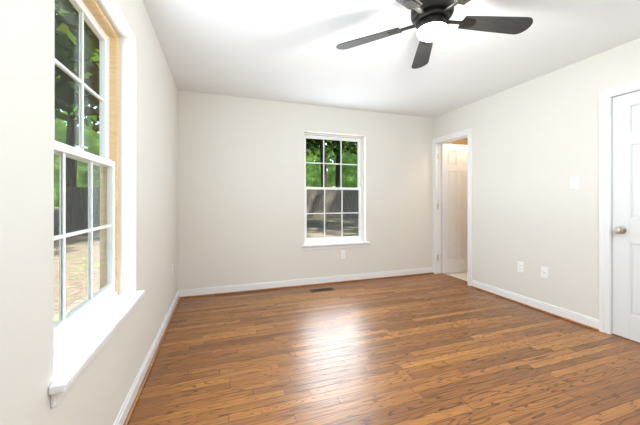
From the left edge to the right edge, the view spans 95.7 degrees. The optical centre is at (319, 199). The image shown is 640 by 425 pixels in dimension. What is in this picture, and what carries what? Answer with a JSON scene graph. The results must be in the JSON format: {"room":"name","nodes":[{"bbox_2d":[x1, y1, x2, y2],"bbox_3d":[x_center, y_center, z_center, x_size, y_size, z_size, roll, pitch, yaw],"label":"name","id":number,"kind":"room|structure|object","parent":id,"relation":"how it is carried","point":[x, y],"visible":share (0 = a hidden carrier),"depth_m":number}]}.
{"room":"empty bedroom","nodes":[
{"label":"empty bedroom","id":0,"kind":"room"},
{"bbox_2d":[0,0,179,424],"bbox_3d":[-0.961,-0.040,1.102,0.140,2.500,5.084,0,0,-19],"label":"wall","id":1,"kind":"structure","parent":0,"point":[148,93],"depth_m":0.95},
{"bbox_2d":[49,0,144,406],"bbox_3d":[-1.020,-0.169,1.286,0.217,1.583,0.960,0,0,-19],"label":"window","id":2,"kind":"structure","parent":1,"relation":"in","point":[85,331],"depth_m":1.39},
{"bbox_2d":[113,290,180,424],"bbox_3d":[-0.880,1.104,1.130,0.031,0.092,4.804,0,0,-19],"label":"baseboard","id":3,"kind":"structure","parent":1,"relation":"attached to","point":[127,408],"depth_m":1.86},
{"bbox_2d":[180,90,431,289],"bbox_3d":[0.031,-0.040,4.035,3.600,2.500,0.164,0,0,-19],"label":"wall","id":4,"kind":"structure","parent":0,"point":[210,190],"depth_m":3.78},
{"bbox_2d":[181,267,433,297],"bbox_3d":[0.091,1.104,3.976,3.576,0.092,0.034,0,0,-19],"label":"baseboard","id":5,"kind":"structure","parent":4,"relation":"attached to","point":[188,293],"depth_m":3.85},
{"bbox_2d":[302,132,368,249],"bbox_3d":[0.205,-0.129,4.103,0.990,1.603,0.217,0,0,-19],"label":"window","id":6,"kind":"structure","parent":4,"relation":"in","point":[324,242],"depth_m":4.15},
{"bbox_2d":[341,250,344,258],"bbox_3d":[0.325,0.765,4.069,0.070,0.115,0.008,0,0,-19],"label":"electrical outlet","id":7,"kind":"object","parent":4,"relation":"attached to","point":[342,254],"visible":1,"depth_m":4.07},
{"bbox_2d":[127,272,639,424],"bbox_3d":[1.366,1.180,2.183,5.241,0.060,5.640,0,0,-19],"label":"floor","id":8,"kind":"structure","parent":0,"point":[435,349],"depth_m":2.05},
{"bbox_2d":[310,287,333,291],"bbox_3d":[0.024,1.148,3.703,0.310,0.006,0.115,0,0,-19],"label":"floor vent","id":9,"kind":"object","parent":8,"relation":"in","point":[322,289],"visible":1,"depth_m":3.71},
{"bbox_2d":[142,0,639,117],"bbox_3d":[0.827,-1.350,1.707,3.916,0.120,5.084,0,0,-19],"label":"ceiling","id":10,"kind":"structure","parent":0,"point":[282,50],"depth_m":2.47},
{"bbox_2d":[336,0,532,68],"bbox_3d":[0.718,-1.142,1.755,1.246,0.296,1.221,0,0,-19],"label":"fan","id":11,"kind":"object","parent":10,"relation":"hanging from","point":[430,21],"visible":1,"depth_m":1.79},
{"bbox_2d":[444,137,467,144],"bbox_3d":[2.116,-0.040,3.936,0.004,2.500,2.800,0,0,-19],"label":"wall","id":12,"kind":"structure","parent":0,"point":[463,141],"depth_m":4.17},
{"bbox_2d":[432,38,639,319],"bbox_3d":[2.604,-0.040,2.309,0.115,2.500,5.084,0,0,-19],"label":"wall","id":13,"kind":"structure","parent":0,"point":[529,138],"depth_m":3.00},
{"bbox_2d":[432,128,471,285],"bbox_3d":[1.956,0.098,4.224,0.150,2.105,0.758,0,0,-19],"label":"door frame","id":14,"kind":"structure","parent":13,"relation":"attached to","point":[436,203],"depth_m":4.51},
{"bbox_2d":[441,144,467,273],"bbox_3d":[2.196,0.133,4.586,0.616,2.018,0.163,0,0,-19],"label":"door","id":15,"kind":"structure","parent":13,"relation":"in","point":[454,208],"depth_m":4.56},
{"bbox_2d":[518,261,523,272],"bbox_3d":[2.230,0.745,3.222,0.008,0.115,0.070,0,0,-19],"label":"electrical outlet","id":16,"kind":"object","parent":13,"relation":"attached to","point":[520,266],"visible":1,"depth_m":3.21},
{"bbox_2d":[471,280,598,330],"bbox_3d":[2.227,1.104,3.193,0.031,0.092,1.380,0,0,-19],"label":"baseboard","id":17,"kind":"structure","parent":13,"relation":"attached to","point":[589,322],"depth_m":3.00},
{"bbox_2d":[541,266,547,278],"bbox_3d":[2.307,0.745,2.981,0.016,0.115,0.070,0,0,-19],"label":"jack","id":18,"kind":"object","parent":13,"relation":"attached to","point":[544,272],"visible":1,"depth_m":2.98},
{"bbox_2d":[570,177,578,188],"bbox_3d":[2.392,-0.160,2.727,0.019,0.115,0.070,0,0,-19],"label":"light switch","id":19,"kind":"object","parent":13,"relation":"attached to","point":[574,182],"visible":1,"depth_m":2.73},
{"bbox_2d":[599,80,639,333],"bbox_3d":[2.662,0.098,2.136,0.150,2.105,0.910,0,0,-19],"label":"door frame","id":20,"kind":"structure","parent":13,"relation":"in","point":[606,96],"depth_m":2.50},
{"bbox_2d":[612,91,639,342],"bbox_3d":[2.639,0.133,2.129,0.163,2.018,0.756,0,0,-19],"label":"door","id":21,"kind":"structure","parent":20,"relation":"attached to","point":[625,215],"depth_m":2.39},
{"label":"outside","id":22,"kind":"structure","parent":0,"visible":0},
{"bbox_2d":[54,109,356,206],"bbox_3d":[0.782,-8.350,1.743,72.000,22.000,72.000,0,0,-19],"label":"trees","id":23,"kind":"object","parent":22,"point":[312,170],"depth_m":37.48},
{"bbox_2d":[54,207,357,322],"bbox_3d":[0.782,1.091,1.743,90.000,0.960,90.000,0,0,-19],"label":"ground","id":24,"kind":"structure","parent":22,"point":[332,228],"depth_m":7.80},
{"bbox_2d":[55,29,98,122],"bbox_3d":[-7.173,-3.761,5.236,8.070,10.510,8.254,0,0,-19],"label":"tree","id":25,"kind":"object","parent":24,"relation":"on","point":[90,45],"depth_m":6.70},
{"bbox_2d":[55,0,98,98],"bbox_3d":[-10.629,-4.950,10.863,8.524,12.576,8.866,0,0,-19],"label":"tree","id":26,"kind":"object","parent":24,"relation":"on","point":[59,26],"depth_m":9.13},
{"bbox_2d":[55,0,98,121],"bbox_3d":[-6.436,-4.817,11.219,9.486,12.452,8.900,0,0,-19],"label":"tree","id":27,"kind":"object","parent":24,"relation":"on","point":[90,68],"depth_m":8.74},
{"bbox_2d":[55,14,98,186],"bbox_3d":[-14.265,-6.735,15.533,12.067,15.730,12.026,0,0,-19],"label":"tree","id":28,"kind":"object","parent":24,"relation":"on","point":[72,161],"depth_m":16.13},
{"bbox_2d":[62,103,98,132],"bbox_3d":[-9.405,-6.654,19.083,12.393,15.721,11.696,0,0,-19],"label":"tree","id":29,"kind":"object","parent":24,"relation":"on","point":[94,125],"depth_m":16.60},
{"bbox_2d":[66,186,357,224],"bbox_3d":[5.522,0.103,19.674,37.076,2.332,0.149,0,0,-19],"label":"fence","id":30,"kind":"object","parent":24,"relation":"on","point":[349,200],"depth_m":17.59},
{"bbox_2d":[306,139,339,210],"bbox_3d":[1.795,-6.740,25.717,12.386,15.605,12.292,0,0,-19],"label":"tree","id":31,"kind":"object","parent":24,"relation":"on","point":[310,142],"depth_m":25.76},
{"bbox_2d":[306,139,349,212],"bbox_3d":[0.283,-6.140,22.609,10.543,14.612,12.133,0,0,-19],"label":"tree","id":32,"kind":"object","parent":24,"relation":"on","point":[333,144],"depth_m":24.35},
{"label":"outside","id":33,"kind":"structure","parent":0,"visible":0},
{"bbox_2d":[55,18,356,154],"bbox_3d":[-0.244,-8.285,4.992,63.680,9.041,58.327,0,0,-19],"label":"tree","id":34,"kind":"object","parent":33,"point":[352,147],"depth_m":28.59}
]}

